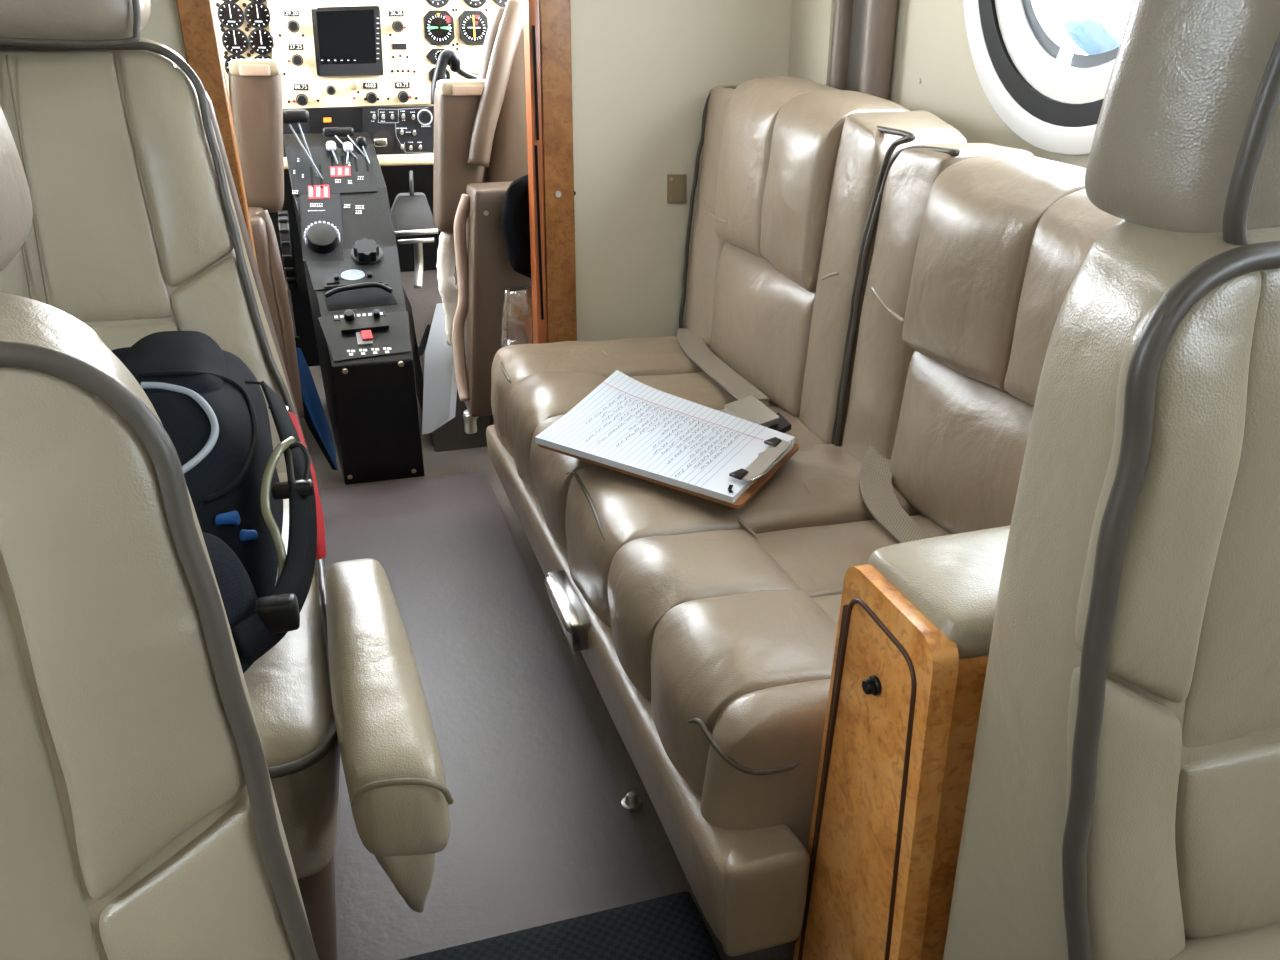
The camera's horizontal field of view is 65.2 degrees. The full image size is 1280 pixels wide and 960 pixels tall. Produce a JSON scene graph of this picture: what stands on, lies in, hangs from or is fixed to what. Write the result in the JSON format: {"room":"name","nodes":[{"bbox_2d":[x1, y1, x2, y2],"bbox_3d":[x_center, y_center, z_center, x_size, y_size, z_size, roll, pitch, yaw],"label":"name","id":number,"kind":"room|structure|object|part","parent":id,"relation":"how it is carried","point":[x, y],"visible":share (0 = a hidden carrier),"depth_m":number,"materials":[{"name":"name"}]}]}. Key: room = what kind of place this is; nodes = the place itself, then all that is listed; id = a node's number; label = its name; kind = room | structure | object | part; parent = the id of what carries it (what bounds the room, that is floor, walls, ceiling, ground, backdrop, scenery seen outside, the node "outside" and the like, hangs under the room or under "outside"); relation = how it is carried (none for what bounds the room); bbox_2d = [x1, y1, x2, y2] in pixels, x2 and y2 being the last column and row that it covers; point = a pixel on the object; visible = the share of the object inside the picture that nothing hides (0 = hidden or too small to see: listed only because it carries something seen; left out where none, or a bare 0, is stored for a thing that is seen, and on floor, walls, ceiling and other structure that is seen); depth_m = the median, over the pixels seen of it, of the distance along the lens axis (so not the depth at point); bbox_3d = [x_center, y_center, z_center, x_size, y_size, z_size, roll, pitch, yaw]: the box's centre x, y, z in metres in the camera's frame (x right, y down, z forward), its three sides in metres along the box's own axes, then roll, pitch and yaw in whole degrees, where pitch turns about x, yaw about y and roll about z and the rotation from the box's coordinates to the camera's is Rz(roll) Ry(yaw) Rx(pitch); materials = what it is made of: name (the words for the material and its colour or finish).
{"room":"aircraft cabin","nodes":[
{"label":"aircraft cabin","id":0,"kind":"room"},
{"bbox_2d":[268,165,483,366],"bbox_3d":[-0.942,-0.811,2.995,1.900,0.950,0.030,-7,24,-16],"label":"wall","id":1,"kind":"structure","parent":0,"point":[396,178],"depth_m":3.04,"materials":[{"name":"black plastic"}]},
{"bbox_2d":[213,0,522,168],"bbox_3d":[-0.873,-1.076,2.639,1.760,0.456,0.340,-7,24,-16],"label":"panel","id":2,"kind":"object","parent":1,"relation":"attached to","point":[368,66],"visible":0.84,"depth_m":2.54,"materials":[{"name":"beige metal"}]},
{"bbox_3d":[-0.852,-1.115,2.458,0.028,0.028,0.021,-7,24,-16],"label":"knob","id":3,"kind":"part","parent":2,"relation":"part of","materials":[{"name":"black plastic"}]},
{"bbox_3d":[-0.852,-1.045,2.488,0.027,0.027,0.021,-7,24,-16],"label":"knob","id":4,"kind":"part","parent":2,"relation":"part of","materials":[{"name":"black plastic"}]},
{"bbox_3d":[-0.853,-0.960,2.524,0.028,0.028,0.021,-7,24,-16],"label":"knob","id":5,"kind":"part","parent":2,"relation":"part of","materials":[{"name":"black plastic"}]},
{"bbox_3d":[-0.783,-0.988,2.535,0.023,0.023,0.021,-7,24,-16],"label":"knob","id":6,"kind":"part","parent":2,"relation":"part of","materials":[{"name":"black plastic"}]},
{"bbox_2d":[319,63,382,75],"bbox_3d":[-0.731,-1.039,2.531,0.157,0.030,0.008,-7,24,-16],"label":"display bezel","id":7,"kind":"object","parent":2,"relation":"on","point":[325,69],"depth_m":2.53,"materials":[{"name":"black plastic"}]},
{"bbox_3d":[-0.717,-1.095,2.529,0.415,0.288,0.010,-7,24,-16],"label":"panel","id":8,"kind":"part","parent":2,"relation":"part of","materials":[{"name":"white metal"}]},
{"bbox_3d":[-0.729,-1.004,2.552,0.018,0.018,0.011,-7,24,-16],"label":"knob","id":9,"kind":"part","parent":2,"relation":"part of","materials":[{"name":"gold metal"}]},
{"bbox_3d":[-0.689,-0.982,2.569,0.028,0.028,0.021,-7,24,-16],"label":"knob","id":10,"kind":"part","parent":2,"relation":"part of","materials":[{"name":"black plastic"}]},
{"bbox_3d":[-0.677,-0.882,2.608,0.036,0.022,0.026,-7,24,-16],"label":"selector handle","id":11,"kind":"part","parent":2,"relation":"part of","materials":[{"name":"silver metal"}]},
{"bbox_3d":[-0.630,-0.920,2.630,0.202,0.116,0.006,-7,24,-16],"label":"switch panel","id":12,"kind":"part","parent":2,"relation":"part of","materials":[{"name":"black metal"}]},
{"bbox_3d":[-0.611,-1.146,2.525,0.028,0.028,0.021,-7,24,-16],"label":"knob","id":13,"kind":"part","parent":2,"relation":"part of","materials":[{"name":"black plastic"}]},
{"bbox_3d":[-0.612,-0.993,2.590,0.028,0.028,0.021,-7,24,-16],"label":"knob","id":14,"kind":"part","parent":2,"relation":"part of","materials":[{"name":"black plastic"}]},
{"bbox_3d":[-0.565,-0.953,2.628,0.031,0.031,0.012,-7,24,-16],"label":"dimmer knob","id":15,"kind":"part","parent":2,"relation":"part of","materials":[{"name":"black plastic"}]},
{"bbox_2d":[430,49,477,103],"bbox_3d":[-0.432,-1.013,2.506,0.100,0.124,0.276,5,24,11],"label":"yoke","id":16,"kind":"object","parent":2,"relation":"attached to","point":[449,57],"visible":0.8,"depth_m":2.40,"materials":[{"name":"black plastic"}]},
{"bbox_3d":[-0.316,-1.157,2.639,0.441,0.289,0.004,-7,24,-16],"label":"copilot panel","id":17,"kind":"part","parent":2,"relation":"part of","materials":[{"name":"white metal"}]},
{"bbox_2d":[285,269,491,451],"bbox_3d":[-0.810,-0.335,2.730,1.800,0.280,0.850,-7,24,-16],"label":"floor","id":18,"kind":"structure","parent":0,"point":[420,304],"depth_m":2.67,"materials":[{"name":"carpet"}]},
{"bbox_2d":[391,171,437,288],"bbox_3d":[-0.618,-0.682,2.727,0.119,0.299,0.138,-7,24,-16],"label":"rudder pedal","id":19,"kind":"object","parent":18,"relation":"attached to","point":[411,213],"visible":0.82,"depth_m":2.69,"materials":[{"name":"black metal"}]},
{"bbox_3d":[-0.603,-0.586,2.716,0.035,0.130,0.038,-7,24,-16],"label":"pedal arm","id":20,"kind":"part","parent":19,"relation":"part of","materials":[{"name":"silver metal"}]},
{"bbox_2d":[132,0,791,340],"bbox_3d":[-0.590,-0.593,1.841,1.900,1.450,0.030,-7,24,-16],"label":"wall","id":21,"kind":"structure","parent":0,"point":[644,72],"depth_m":1.98,"materials":[{"name":"beige plastic"}]},
{"bbox_2d":[176,0,258,270],"bbox_3d":[-0.748,-0.573,1.795,0.080,1.450,0.050,-7,24,-16],"label":"trim","id":22,"kind":"structure","parent":21,"relation":"attached to","point":[198,24],"depth_m":1.71,"materials":[{"name":"brown wood"}]},
{"bbox_2d":[501,174,530,277],"bbox_3d":[-0.223,-0.514,2.049,0.122,0.230,0.046,-7,24,-16],"label":"jacket","id":23,"kind":"object","parent":21,"relation":"hanging from","point":[515,221],"visible":0.44,"depth_m":2.02,"materials":[{"name":"black fabric"}]},
{"bbox_2d":[523,0,576,343],"bbox_3d":[-0.177,-0.641,1.955,0.094,1.450,0.060,-7,24,-16],"label":"trim","id":24,"kind":"structure","parent":21,"relation":"attached to","point":[547,23],"depth_m":1.95,"materials":[{"name":"brown wood"}]},
{"bbox_2d":[667,174,685,202],"bbox_3d":[0.076,-0.594,2.041,0.042,0.059,0.006,-7,24,-16],"label":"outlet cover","id":25,"kind":"object","parent":21,"relation":"attached to","point":[676,183],"visible":1,"depth_m":2.04,"materials":[{"name":"gold metal"}]},
{"bbox_2d":[300,366,724,959],"bbox_3d":[-0.264,0.515,1.154,2.000,0.050,4.700,-7,24,-16],"label":"floor","id":26,"kind":"structure","parent":0,"point":[671,876],"depth_m":1.66,"materials":[{"name":"grey carpet"}]},
{"bbox_2d":[228,59,303,417],"bbox_3d":[-0.994,-0.540,2.230,0.466,1.050,0.590,-7,24,-16],"label":"seat","id":27,"kind":"object","parent":26,"relation":"on","point":[255,85],"visible":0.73,"depth_m":2.02,"materials":[{"name":"leather"}]},
{"bbox_3d":[-0.786,-0.705,2.064,0.122,0.292,0.100,-7,24,-16],"label":"raised armrest","id":28,"kind":"part","parent":27,"relation":"part of","materials":[{"name":"leather"}]},
{"bbox_3d":[-0.793,-0.327,2.153,0.070,0.518,0.179,-7,24,-16],"label":"panel","id":29,"kind":"part","parent":27,"relation":"part of","materials":[{"name":"leather"}]},
{"bbox_2d":[294,336,337,469],"bbox_3d":[-0.738,-0.169,2.243,0.037,0.288,0.130,-20,30,-39],"label":"folder","id":30,"kind":"object","parent":26,"relation":"on","point":[315,418],"visible":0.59,"depth_m":2.25,"materials":[{"name":"blue"}]},
{"bbox_2d":[278,109,424,484],"bbox_3d":[-0.710,-0.468,2.403,0.262,0.782,0.625,-7,24,-16],"label":"pedestal","id":31,"kind":"object","parent":26,"relation":"on","point":[343,211],"visible":0.98,"depth_m":2.31,"materials":[{"name":"black metal"}]},
{"bbox_3d":[-0.843,-0.862,2.376,0.061,0.030,0.030,-7,24,-16],"label":"lever knob","id":32,"kind":"part","parent":31,"relation":"part of","materials":[{"name":"black plastic"}]},
{"bbox_3d":[-0.819,-0.867,2.382,0.061,0.030,0.030,-7,24,-16],"label":"lever knob","id":33,"kind":"part","parent":31,"relation":"part of","materials":[{"name":"black plastic"}]},
{"bbox_3d":[-0.807,-0.795,2.403,0.076,0.147,0.011,-1,23,-2],"label":"lever","id":34,"kind":"part","parent":31,"relation":"part of","materials":[{"name":"grey metal"}]},
{"bbox_3d":[-0.802,-0.800,2.406,0.040,0.143,0.010,2,23,4],"label":"lever","id":35,"kind":"part","parent":31,"relation":"part of","materials":[{"name":"grey metal"}]},
{"bbox_3d":[-0.755,-0.599,2.373,0.093,0.138,0.158,-5,24,-12],"label":"trim wheel panel","id":36,"kind":"part","parent":31,"relation":"part of","materials":[{"name":"black plastic"}]},
{"bbox_3d":[-0.745,-0.565,2.347,0.075,0.072,0.074,-7,24,-16],"label":"knob","id":37,"kind":"part","parent":31,"relation":"part of","materials":[{"name":"black plastic"}]},
{"bbox_3d":[-0.767,-0.867,2.490,0.045,0.022,0.022,-7,24,-16],"label":"lever knob","id":38,"kind":"part","parent":31,"relation":"part of","materials":[{"name":"black plastic"}]},
{"bbox_3d":[-0.762,-0.823,2.465,0.024,0.024,0.024,-7,24,-16],"label":"lever knob","id":39,"kind":"part","parent":31,"relation":"part of","materials":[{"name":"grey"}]},
{"bbox_3d":[-0.752,-0.760,2.453,0.192,0.103,0.114,-7,24,-16],"label":"quadrant plate","id":40,"kind":"part","parent":31,"relation":"part of","materials":[{"name":"black metal"}]},
{"bbox_3d":[-0.734,-0.830,2.485,0.079,0.067,0.009,12,26,25],"label":"lever","id":41,"kind":"part","parent":31,"relation":"part of","materials":[{"name":"grey plastic"}]},
{"bbox_3d":[-0.737,-0.870,2.499,0.045,0.022,0.022,-7,24,-16],"label":"lever knob","id":42,"kind":"part","parent":31,"relation":"part of","materials":[{"name":"black plastic"}]},
{"bbox_3d":[-0.679,-0.478,2.320,0.176,0.054,0.080,-7,24,-16],"label":"radio panel","id":43,"kind":"part","parent":31,"relation":"part of","materials":[{"name":"black"}]},
{"bbox_3d":[-0.723,-0.825,2.477,0.024,0.024,0.024,-7,24,-16],"label":"lever knob","id":44,"kind":"part","parent":31,"relation":"part of","materials":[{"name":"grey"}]},
{"bbox_3d":[-0.648,-0.362,2.230,0.026,0.037,0.035,-7,24,-16],"label":"selector knob","id":45,"kind":"part","parent":31,"relation":"part of","materials":[{"name":"black plastic"}]},
{"bbox_3d":[-0.708,-0.832,2.492,0.074,0.067,0.009,14,27,29],"label":"lever","id":46,"kind":"part","parent":31,"relation":"part of","materials":[{"name":"grey metal"}]},
{"bbox_3d":[-0.697,-0.845,2.500,0.028,0.028,0.028,-7,24,-16],"label":"lever knob","id":47,"kind":"part","parent":31,"relation":"part of","materials":[{"name":"black plastic"}]},
{"bbox_3d":[-0.608,-0.320,2.224,0.197,0.075,0.112,-7,24,-16],"label":"trim panel","id":48,"kind":"part","parent":31,"relation":"part of","materials":[{"name":"black metal"}]},
{"bbox_2d":[340,315,388,333],"bbox_3d":[-0.615,-0.347,2.232,0.102,0.030,0.034,-7,24,-17],"label":"switch","id":49,"kind":"object","parent":31,"relation":"attached to","point":[349,324],"depth_m":2.23,"materials":[{"name":"black plastic"}]},
{"bbox_3d":[-0.611,-0.314,2.216,0.033,0.022,0.032,-7,24,-16],"label":"guard frame","id":50,"kind":"part","parent":31,"relation":"part of","materials":[{"name":"grey"}]},
{"bbox_3d":[-0.641,-0.537,2.341,0.058,0.055,0.064,-7,24,-16],"label":"rotary knob","id":51,"kind":"part","parent":31,"relation":"part of","materials":[{"name":"black plastic"}]},
{"bbox_3d":[-0.685,-0.814,2.491,0.006,0.054,0.052,-15,27,-31],"label":"lever","id":52,"kind":"part","parent":31,"relation":"part of","materials":[{"name":"grey metal"}]},
{"bbox_3d":[-0.644,-0.532,2.360,0.072,0.046,0.064,-7,24,-16],"label":"rotary knob","id":53,"kind":"part","parent":31,"relation":"part of","materials":[{"name":"black plastic"}]},
{"bbox_2d":[361,330,372,340],"bbox_3d":[-0.605,-0.320,2.215,0.024,0.022,0.026,-7,24,-16],"label":"switch","id":54,"kind":"object","parent":31,"relation":"attached to","point":[366,335],"depth_m":2.21,"materials":[{"name":"red paint"}]},
{"bbox_2d":[347,347,390,355],"bbox_3d":[-0.595,-0.283,2.199,0.094,0.011,0.015,-7,24,-16],"label":"label","id":55,"kind":"object","parent":31,"relation":"attached to","point":[351,351],"depth_m":2.20,"materials":[{"name":"white paint"}]},
{"bbox_3d":[-0.627,-0.474,2.319,0.012,0.019,0.018,-7,24,-16],"label":"tuner knob","id":56,"kind":"part","parent":31,"relation":"part of","materials":[{"name":"black plastic"}]},
{"bbox_3d":[-0.592,-0.369,2.247,0.018,0.032,0.028,-7,24,-16],"label":"selector knob","id":57,"kind":"part","parent":31,"relation":"part of","materials":[{"name":"black plastic"}]},
{"bbox_2d":[417,303,456,434],"bbox_3d":[-0.475,-0.265,2.349,0.079,0.275,0.197,2,23,5],"label":"ring binder","id":58,"kind":"object","parent":26,"relation":"on","point":[440,386],"visible":0.81,"depth_m":2.34,"materials":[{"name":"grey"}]},
{"bbox_2d":[433,0,532,433],"bbox_3d":[-0.281,-0.582,2.384,0.438,1.007,0.605,-7,24,-16],"label":"seat","id":59,"kind":"object","parent":26,"relation":"on","point":[480,124],"visible":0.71,"depth_m":2.13,"materials":[{"name":"leather"}]},
{"bbox_3d":[-0.384,-0.699,2.177,0.146,0.312,0.100,-7,24,-16],"label":"raised armrest","id":60,"kind":"part","parent":59,"relation":"part of","materials":[{"name":"leather"}]},
{"bbox_3d":[-0.378,-0.131,2.239,0.034,0.050,0.034,-7,24,-16],"label":"leg","id":61,"kind":"part","parent":59,"relation":"part of","materials":[{"name":"silver metal"}]},
{"bbox_3d":[-0.268,-0.246,2.625,0.280,0.200,0.360,-7,24,-16],"label":"seat","id":62,"kind":"part","parent":59,"relation":"part of","materials":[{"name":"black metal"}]},
{"bbox_3d":[-0.308,-0.393,2.185,0.175,0.490,0.120,-7,24,-16],"label":"panel","id":63,"kind":"part","parent":59,"relation":"part of","materials":[{"name":"leather"}]},
{"bbox_3d":[-0.219,-0.732,2.227,0.327,0.565,0.126,-7,24,-16],"label":"seat","id":64,"kind":"part","parent":59,"relation":"part of","materials":[{"name":"leather"}]},
{"bbox_2d":[319,472,664,959],"bbox_3d":[-0.331,0.627,0.818,0.905,0.005,3.165,-7,24,-16],"label":"floor mat","id":65,"kind":"object","parent":26,"relation":"on","point":[542,833],"visible":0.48,"depth_m":1.39,"materials":[{"name":"grey carpet"}]},
{"bbox_2d":[0,106,318,959],"bbox_3d":[-0.382,0.309,0.313,0.550,0.986,0.789,-7,24,-16],"label":"seat","id":66,"kind":"object","parent":65,"relation":"on","point":[140,819],"visible":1,"depth_m":0.51,"materials":[{"name":"beige leather"}]},
{"bbox_3d":[-0.472,0.152,0.494,0.354,0.413,0.120,-7,24,-16],"label":"panel","id":67,"kind":"part","parent":66,"relation":"part of","materials":[{"name":"beige leather"}]},
{"bbox_2d":[0,0,453,959],"bbox_3d":[-0.559,-0.028,0.955,0.618,1.104,0.912,-7,24,-16],"label":"seat","id":68,"kind":"object","parent":65,"relation":"on","point":[138,230],"visible":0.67,"depth_m":1.13,"materials":[{"name":"beige leather"}]},
{"bbox_3d":[-0.731,-0.339,1.165,0.320,0.306,0.134,-7,24,-16],"label":"panel","id":69,"kind":"part","parent":68,"relation":"part of","materials":[{"name":"beige leather"}]},
{"bbox_3d":[-0.671,-0.034,1.224,0.322,0.307,0.137,-7,24,-16],"label":"lumbar panel","id":70,"kind":"part","parent":68,"relation":"part of","materials":[{"name":"beige leather"}]},
{"bbox_3d":[-0.703,-0.201,1.216,0.525,0.633,0.240,-7,24,-16],"label":"seat","id":71,"kind":"part","parent":68,"relation":"part of","materials":[{"name":"beige leather"}]},
{"bbox_2d":[112,331,316,673],"bbox_3d":[-0.466,0.007,0.946,0.304,0.207,0.479,-7,24,-16],"label":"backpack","id":72,"kind":"object","parent":68,"relation":"on","point":[211,406],"visible":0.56,"depth_m":0.91,"materials":[{"name":"fabric"}]},
{"bbox_3d":[-0.492,-0.105,1.034,0.127,0.070,0.194,-7,24,-16],"label":"lid","id":73,"kind":"part","parent":72,"relation":"part of","materials":[{"name":"black fabric"}]},
{"bbox_2d":[244,473,339,878],"bbox_3d":[-0.562,0.186,0.991,0.511,0.182,0.629,-7,24,-16],"label":"seat cushion","id":74,"kind":"object","parent":68,"relation":"on","point":[290,690],"depth_m":0.81,"materials":[{"name":"beige leather"}]},
{"bbox_2d":[268,405,325,559],"bbox_3d":[-0.357,-0.008,1.061,0.028,0.096,0.231,-12,26,-25],"label":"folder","id":75,"kind":"object","parent":68,"relation":"on","point":[321,543],"visible":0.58,"depth_m":1.02,"materials":[{"name":"red plastic"}]},
{"bbox_3d":[-0.561,0.352,1.101,0.439,0.290,0.597,-7,24,-16],"label":"seat","id":76,"kind":"part","parent":68,"relation":"part of","materials":[{"name":"leather"}]},
{"bbox_3d":[-0.218,0.172,0.833,0.077,0.100,0.356,-7,24,-16],"label":"armrest","id":77,"kind":"part","parent":68,"relation":"part of","materials":[{"name":"beige leather"}]},
{"bbox_2d":[399,891,720,959],"bbox_3d":[-0.012,0.631,0.788,0.367,0.010,0.722,-7,24,-16],"label":"mat","id":78,"kind":"object","parent":65,"relation":"on","point":[669,927],"visible":1,"depth_m":1.09,"materials":[{"name":"rubber"}]},
{"bbox_2d":[621,792,640,811],"bbox_3d":[-0.011,0.416,1.300,0.026,0.018,0.026,-7,24,-16],"label":"stud","id":79,"kind":"object","parent":26,"relation":"on","point":[631,801],"visible":1,"depth_m":1.29,"materials":[{"name":"silver metal"}]},
{"bbox_2d":[486,76,1122,959],"bbox_3d":[0.178,-0.116,1.468,0.700,0.865,1.369,-7,24,-16],"label":"sofa","id":80,"kind":"object","parent":26,"relation":"on","point":[880,289],"visible":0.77,"depth_m":1.24,"materials":[{"name":"beige leather"}]},
{"bbox_3d":[-0.106,0.163,1.327,0.016,0.014,0.138,-7,24,-16],"label":"lid","id":81,"kind":"part","parent":80,"relation":"part of","materials":[{"name":"silver metal"}]},
{"bbox_3d":[-0.088,0.140,1.479,0.092,0.136,1.352,-7,24,-16],"label":"rail","id":82,"kind":"part","parent":80,"relation":"part of","materials":[{"name":"leather"}]},
{"bbox_2d":[535,370,798,507],"bbox_3d":[0.041,-0.072,1.425,0.400,0.040,0.271,16,28,34],"label":"clipboard","id":83,"kind":"object","parent":80,"relation":"on","point":[626,425],"visible":1,"depth_m":1.39,"materials":[{"name":"white paper"}]},
{"bbox_2d":[491,336,920,627],"bbox_3d":[0.050,-0.044,1.683,0.488,0.215,0.906,-7,24,-16],"label":"seat cushion","id":84,"kind":"object","parent":80,"relation":"on","point":[576,516],"depth_m":1.48,"materials":[{"name":"leather"}]},
{"bbox_2d":[608,515,951,849],"bbox_3d":[0.238,0.197,1.115,0.486,0.210,0.380,-7,24,-16],"label":"seat cushion","id":85,"kind":"object","parent":80,"relation":"on","point":[722,639],"depth_m":1.00,"materials":[{"name":"leather"}]},
{"bbox_3d":[0.272,-0.420,1.747,0.205,0.526,0.705,-7,24,-16],"label":"backrest","id":86,"kind":"part","parent":80,"relation":"part of","materials":[{"name":"leather"}]},
{"bbox_3d":[0.464,-0.140,1.181,0.199,0.455,0.605,-7,24,-16],"label":"backrest","id":87,"kind":"part","parent":80,"relation":"part of","materials":[{"name":"leather"}]},
{"bbox_2d":[793,525,1009,959],"bbox_3d":[0.440,0.288,0.899,0.580,0.567,0.174,-7,24,-16],"label":"base cabinet","id":88,"kind":"object","parent":26,"relation":"on","point":[916,620],"visible":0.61,"depth_m":0.74,"materials":[{"name":"brown wood"}]},
{"bbox_3d":[0.171,0.152,0.739,0.010,0.015,0.015,-7,24,-16],"label":"knob","id":89,"kind":"part","parent":88,"relation":"part of","materials":[{"name":"black plastic"}]},
{"bbox_3d":[0.182,0.328,0.831,0.020,0.546,0.174,-7,24,-16],"label":"panel","id":90,"kind":"part","parent":88,"relation":"part of","materials":[{"name":"brown wood"}]},
{"bbox_2d":[943,0,1279,959],"bbox_3d":[0.529,0.201,0.466,0.545,1.066,0.612,-7,24,-16],"label":"seat","id":91,"kind":"object","parent":26,"relation":"on","point":[1123,799],"visible":1,"depth_m":0.52,"materials":[{"name":"beige leather"}]},
{"bbox_2d":[1169,922,1279,959],"bbox_3d":[0.567,0.435,0.510,0.464,0.230,0.485,-7,24,-16],"label":"seat cushion","id":92,"kind":"object","parent":91,"relation":"on","point":[1187,940],"depth_m":0.61,"materials":[{"name":"beige leather"}]},
{"bbox_3d":[0.478,0.275,0.700,0.360,0.309,0.092,-7,24,-16],"label":"lumbar panel","id":93,"kind":"part","parent":91,"relation":"part of","materials":[{"name":"beige leather"}]},
{"bbox_3d":[0.452,0.000,0.587,0.353,0.287,0.083,-7,24,-16],"label":"panel","id":94,"kind":"part","parent":91,"relation":"part of","materials":[{"name":"beige leather"}]},
{"bbox_2d":[889,0,1088,167],"bbox_3d":[0.752,-0.057,0.556,0.190,1.470,3.480,-7,24,-16],"label":"wall","id":95,"kind":"structure","parent":0,"point":[931,44],"depth_m":1.56,"materials":[{"name":"beige plastic"}]},
{"bbox_2d":[788,0,834,85],"bbox_3d":[0.336,-0.602,2.030,0.025,1.320,0.173,-7,24,-16],"label":"trim","id":96,"kind":"structure","parent":95,"relation":"attached to","point":[811,30],"depth_m":1.91,"materials":[{"name":"beige plastic"}]},
{"bbox_2d":[829,0,897,99],"bbox_3d":[0.385,-0.564,1.812,0.053,1.180,0.152,-7,24,-16],"label":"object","id":97,"kind":"object","parent":95,"relation":"hanging from","point":[863,34],"visible":0.09,"depth_m":1.70,"materials":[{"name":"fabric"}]},
{"bbox_2d":[963,0,1118,154],"bbox_3d":[0.591,-0.697,1.230,0.066,0.564,0.564,-7,24,-16],"label":"window","id":98,"kind":"structure","parent":95,"relation":"in","point":[1049,92],"depth_m":1.38,"materials":[{"name":"white plastic"}]},
{"label":"outside","id":99,"kind":"structure","parent":0,"visible":0},
{"bbox_3d":[0.000,2.002,0.851,240.000,0.050,240.000,-7,24,-16],"label":"snow","id":100,"kind":"object","parent":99,"visible":0},
{"bbox_2d":[1059,13,1119,54],"bbox_3d":[16.626,-18.411,44.248,6.919,4.157,6.920,-7,24,-16],"label":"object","id":101,"kind":"object","parent":100,"relation":"on","point":[1090,35],"visible":0.11,"depth_m":41.59,"materials":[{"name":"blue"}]}
]}

